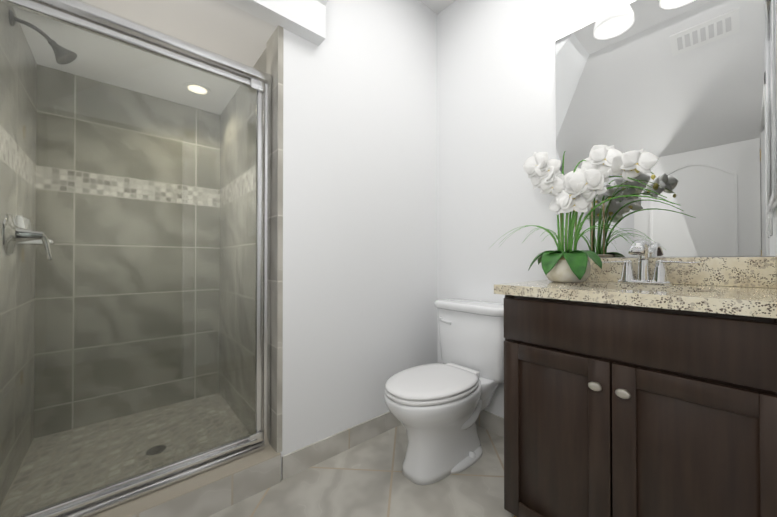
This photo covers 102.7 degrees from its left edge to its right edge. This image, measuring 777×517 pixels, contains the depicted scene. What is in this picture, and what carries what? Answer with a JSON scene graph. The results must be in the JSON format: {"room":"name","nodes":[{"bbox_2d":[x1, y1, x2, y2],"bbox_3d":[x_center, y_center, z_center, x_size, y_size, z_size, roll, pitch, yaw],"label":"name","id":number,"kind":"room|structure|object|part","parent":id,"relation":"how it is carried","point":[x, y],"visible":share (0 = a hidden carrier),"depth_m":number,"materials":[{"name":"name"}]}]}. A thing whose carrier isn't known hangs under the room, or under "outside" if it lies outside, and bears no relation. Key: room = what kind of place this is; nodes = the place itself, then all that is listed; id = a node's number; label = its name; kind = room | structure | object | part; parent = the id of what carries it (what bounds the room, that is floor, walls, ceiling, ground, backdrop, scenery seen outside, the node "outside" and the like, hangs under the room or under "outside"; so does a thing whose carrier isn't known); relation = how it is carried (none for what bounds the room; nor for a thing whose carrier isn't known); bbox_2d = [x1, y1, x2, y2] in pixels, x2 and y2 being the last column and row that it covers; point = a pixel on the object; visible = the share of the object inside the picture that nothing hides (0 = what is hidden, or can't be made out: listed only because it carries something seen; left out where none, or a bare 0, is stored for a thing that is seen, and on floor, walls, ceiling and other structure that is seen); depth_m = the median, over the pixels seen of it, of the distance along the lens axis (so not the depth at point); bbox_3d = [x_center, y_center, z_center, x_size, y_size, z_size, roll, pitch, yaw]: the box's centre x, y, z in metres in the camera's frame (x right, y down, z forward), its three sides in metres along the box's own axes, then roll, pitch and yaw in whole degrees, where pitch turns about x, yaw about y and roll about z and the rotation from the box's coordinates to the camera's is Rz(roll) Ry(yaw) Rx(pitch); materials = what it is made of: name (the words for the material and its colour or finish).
{"room":"bathroom","nodes":[
{"label":"bathroom","id":0,"kind":"room"},
{"bbox_2d":[0,1,36,506],"bbox_3d":[-1.612,-0.181,1.250,0.100,2.400,1.138,0,-1,-41],"label":"wall","id":1,"kind":"structure","parent":0,"point":[6,151],"depth_m":1.40,"materials":[{"name":"tile"}]},
{"bbox_2d":[2,213,52,260],"bbox_3d":[-1.531,-0.090,1.332,0.135,0.197,0.176,0,-1,-41],"label":"shower valve","id":2,"kind":"object","parent":1,"relation":"attached to","point":[21,231],"depth_m":1.29,"materials":[{"name":"silver metal"}]},
{"bbox_2d":[9,10,76,64],"bbox_3d":[-1.512,-0.959,1.368,0.201,0.161,0.088,0,-1,-41],"label":"showerhead","id":3,"kind":"object","parent":1,"relation":"attached to","point":[73,55],"depth_m":1.38,"materials":[{"name":"silver metal"}]},
{"bbox_2d":[0,393,250,516],"bbox_3d":[-1.274,1.005,1.625,0.914,0.035,1.000,0,-1,-41],"label":"floor","id":4,"kind":"structure","parent":0,"point":[94,447],"depth_m":1.62,"materials":[{"name":"tile"}]},
{"bbox_2d":[146,445,165,454],"bbox_3d":[-1.195,0.986,1.600,0.084,0.003,0.084,0,-1,-41],"label":"drain","id":5,"kind":"object","parent":4,"relation":"on","point":[156,449],"depth_m":1.59,"materials":[{"name":"silver metal"}]},
{"bbox_2d":[34,64,219,437],"bbox_3d":[-1.633,-0.174,2.050,1.114,2.400,0.100,0,-1,-41],"label":"wall","id":6,"kind":"structure","parent":0,"point":[85,276],"depth_m":1.95,"materials":[{"name":"tile"}]},
{"bbox_2d":[13,0,276,114],"bbox_3d":[-1.229,-1.228,1.590,0.914,0.300,1.138,0,-1,-41],"label":"ceiling","id":7,"kind":"structure","parent":0,"point":[225,29],"depth_m":1.54,"materials":[{"name":"white paint"}]},
{"bbox_2d":[183,82,210,95],"bbox_3d":[-1.212,-1.073,1.972,0.150,0.004,0.150,0,-1,-41],"label":"recessed light","id":8,"kind":"object","parent":7,"relation":"in","point":[200,89],"depth_m":1.97,"materials":[{"name":"white glass"}]},
{"bbox_2d":[219,49,265,433],"bbox_3d":[-0.845,-0.175,1.913,0.100,2.400,1.138,0,-1,-41],"label":"wall","id":9,"kind":"structure","parent":0,"point":[260,64],"depth_m":1.94,"materials":[{"name":"tile"}]},
{"bbox_2d":[266,25,282,452],"bbox_3d":[-0.551,-0.094,1.496,0.024,1.970,0.154,0,-1,-41],"label":"trim","id":10,"kind":"structure","parent":9,"relation":"attached to","point":[274,58],"depth_m":1.45,"materials":[{"name":"tile"}]},
{"bbox_2d":[316,0,326,5],"bbox_3d":[-0.656,-1.483,0.949,1.280,0.480,0.560,0,-1,-41],"label":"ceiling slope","id":11,"kind":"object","parent":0,"point":[323,2],"visible":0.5,"depth_m":1.51,"materials":[{"name":"white paint"}]},
{"bbox_2d":[223,0,437,478],"bbox_3d":[-0.495,-0.349,1.457,2.200,2.740,0.012,0,-1,-41],"label":"wall","id":12,"kind":"structure","parent":0,"point":[360,320],"depth_m":1.72,"materials":[{"name":"white paint"}]},
{"bbox_2d":[0,0,271,516],"bbox_3d":[-0.907,0.001,1.200,0.896,1.774,0.064,0,-1,-41],"label":"shower door","id":13,"kind":"structure","parent":12,"relation":"attached to","point":[90,18],"depth_m":1.18,"materials":[{"name":"clear glass"}]},
{"bbox_2d":[38,78,264,516],"bbox_3d":[-0.889,0.009,1.201,0.802,1.682,0.014,0,-1,-41],"label":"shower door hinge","id":14,"kind":"object","parent":13,"relation":"attached to","point":[257,437],"visible":1,"depth_m":1.21,"materials":[{"name":"silver metal"}]},
{"bbox_2d":[89,445,280,516],"bbox_3d":[-0.892,0.954,1.183,0.914,0.130,0.168,0,-1,-41],"label":"shower curb","id":15,"kind":"structure","parent":12,"relation":"attached to","point":[210,492],"depth_m":1.25,"materials":[{"name":"tile"}]},
{"bbox_2d":[228,0,325,45],"bbox_3d":[-0.816,-1.162,1.132,1.280,0.160,0.070,0,-1,-41],"label":"beam","id":16,"kind":"structure","parent":12,"relation":"attached to","point":[305,19],"depth_m":1.44,"materials":[{"name":"white paint"}]},
{"bbox_2d":[282,411,401,479],"bbox_3d":[-0.487,0.969,1.438,2.200,0.105,0.011,0,-1,-41],"label":"baseboard","id":17,"kind":"structure","parent":12,"relation":"attached to","point":[304,458],"depth_m":1.61,"materials":[{"name":"tile"}]},
{"bbox_2d":[208,424,513,516],"bbox_3d":[0.418,1.042,0.390,2.400,0.060,2.820,0,-1,-41],"label":"floor","id":18,"kind":"structure","parent":0,"point":[367,478],"depth_m":1.37,"materials":[{"name":"tile"}]},
{"bbox_2d":[384,298,504,484],"bbox_3d":[0.303,0.637,1.622,0.758,0.770,0.488,0,-1,-41],"label":"toilet","id":19,"kind":"object","parent":18,"relation":"on","point":[435,409],"visible":0.96,"depth_m":1.53,"materials":[{"name":"white ceramic"}]},
{"bbox_3d":[0.207,0.601,1.539,0.494,0.022,0.368,0,-1,-41],"label":"seat lid","id":20,"kind":"part","parent":19,"relation":"part of","materials":[{"name":"white plastic"}]},
{"bbox_3d":[0.207,0.624,1.539,0.498,0.021,0.372,0,-1,-41],"label":"seat","id":21,"kind":"part","parent":19,"relation":"part of","materials":[{"name":"white plastic"}]},
{"bbox_3d":[0.247,0.830,1.572,0.610,0.385,0.374,0,-1,-41],"label":"bowl","id":22,"kind":"part","parent":19,"relation":"part of","materials":[{"name":"white ceramic"}]},
{"bbox_3d":[0.327,0.362,1.816,0.031,0.033,0.105,0,-1,-41],"label":"handle","id":23,"kind":"part","parent":19,"relation":"part of","materials":[{"name":"white ceramic"}]},
{"bbox_3d":[0.499,0.276,1.794,0.240,0.045,0.488,0,-1,-41],"label":"lid","id":24,"kind":"part","parent":19,"relation":"part of","materials":[{"name":"white ceramic"}]},
{"bbox_3d":[0.499,0.474,1.792,0.205,0.350,0.450,0,-1,-41],"label":"tank","id":25,"kind":"part","parent":19,"relation":"part of","materials":[{"name":"white ceramic"}]},
{"bbox_2d":[494,239,776,516],"bbox_3d":[0.861,0.471,1.116,0.579,1.095,0.727,0,-1,-41],"label":"bathroom vanity","id":26,"kind":"object","parent":18,"relation":"on","point":[643,384],"visible":0.96,"depth_m":0.92,"materials":[{"name":"brown wood"}]},
{"bbox_3d":[0.566,0.642,1.078,0.019,0.648,0.345,0,-1,-41],"label":"door","id":27,"kind":"part","parent":26,"relation":"part of","materials":[{"name":"brown wood"}]},
{"bbox_3d":[0.661,0.392,0.931,0.032,0.028,0.108,0,-1,-41],"label":"knob","id":28,"kind":"part","parent":26,"relation":"part of","materials":[{"name":"silver metal"}]},
{"bbox_2d":[494,280,776,317],"bbox_3d":[0.864,0.118,1.121,0.572,0.036,0.727,0,-1,-41],"label":"countertop","id":29,"kind":"structure","parent":26,"relation":"on","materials":[{"name":"stone"}]},
{"bbox_2d":[499,145,678,282],"bbox_3d":[0.736,-0.190,1.290,0.302,0.580,0.691,0,-1,-41],"label":"orchid","id":30,"kind":"object","parent":29,"relation":"on","point":[576,190],"visible":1,"depth_m":1.27,"materials":[{"name":"plant"}]},
{"bbox_3d":[0.770,0.039,1.343,0.176,0.122,0.176,0,-1,-41],"label":"pot","id":31,"kind":"part","parent":30,"relation":"part of","materials":[{"name":"ceramic"}]},
{"bbox_3d":[0.680,0.228,0.949,0.019,0.154,0.695,0,-1,-41],"label":"drawer","id":32,"kind":"part","parent":26,"relation":"part of","materials":[{"name":"brown wood"}]},
{"bbox_3d":[0.794,0.640,0.813,0.019,0.648,0.345,0,-1,-41],"label":"door","id":33,"kind":"part","parent":26,"relation":"part of","materials":[{"name":"brown wood"}]},
{"bbox_2d":[419,0,454,13],"bbox_3d":[0.016,-1.774,0.878,2.400,0.100,4.250,0,-1,-41],"label":"ceiling","id":34,"kind":"structure","parent":0,"point":[437,6],"depth_m":2.10,"materials":[{"name":"white paint"}]},
{"bbox_2d":[437,0,776,417],"bbox_3d":[0.886,-0.348,1.618,0.100,2.740,4.250,0,-1,-41],"label":"wall","id":35,"kind":"structure","parent":0,"point":[496,94],"depth_m":1.84,"materials":[{"name":"white paint"}]},
{"bbox_2d":[476,410,503,436],"bbox_3d":[0.596,0.972,1.858,0.011,0.105,0.769,0,-1,-41],"label":"baseboard","id":36,"kind":"structure","parent":35,"relation":"attached to","point":[489,421],"depth_m":1.84,"materials":[{"name":"tile"}]},
{"bbox_2d":[556,0,776,256],"bbox_3d":[1.080,-0.557,1.314,0.006,1.101,0.697,0,-1,-41],"label":"mirror","id":37,"kind":"object","parent":35,"relation":"attached to","point":[684,91],"visible":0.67,"depth_m":1.23,"materials":[{"name":"white mirror"}]},
{"bbox_3d":[0.526,-0.358,0.276,2.200,2.740,0.110,0,-1,-41],"label":"wall","id":38,"kind":"structure","parent":0,"visible":0},
{"bbox_2d":[776,0,776,37],"bbox_3d":[0.975,-0.765,0.754,0.640,1.080,0.020,0,-1,-41],"label":"mirror","id":39,"kind":"object","parent":38,"relation":"attached to","point":[776,18],"visible":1,"depth_m":0.96,"materials":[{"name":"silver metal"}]}
]}

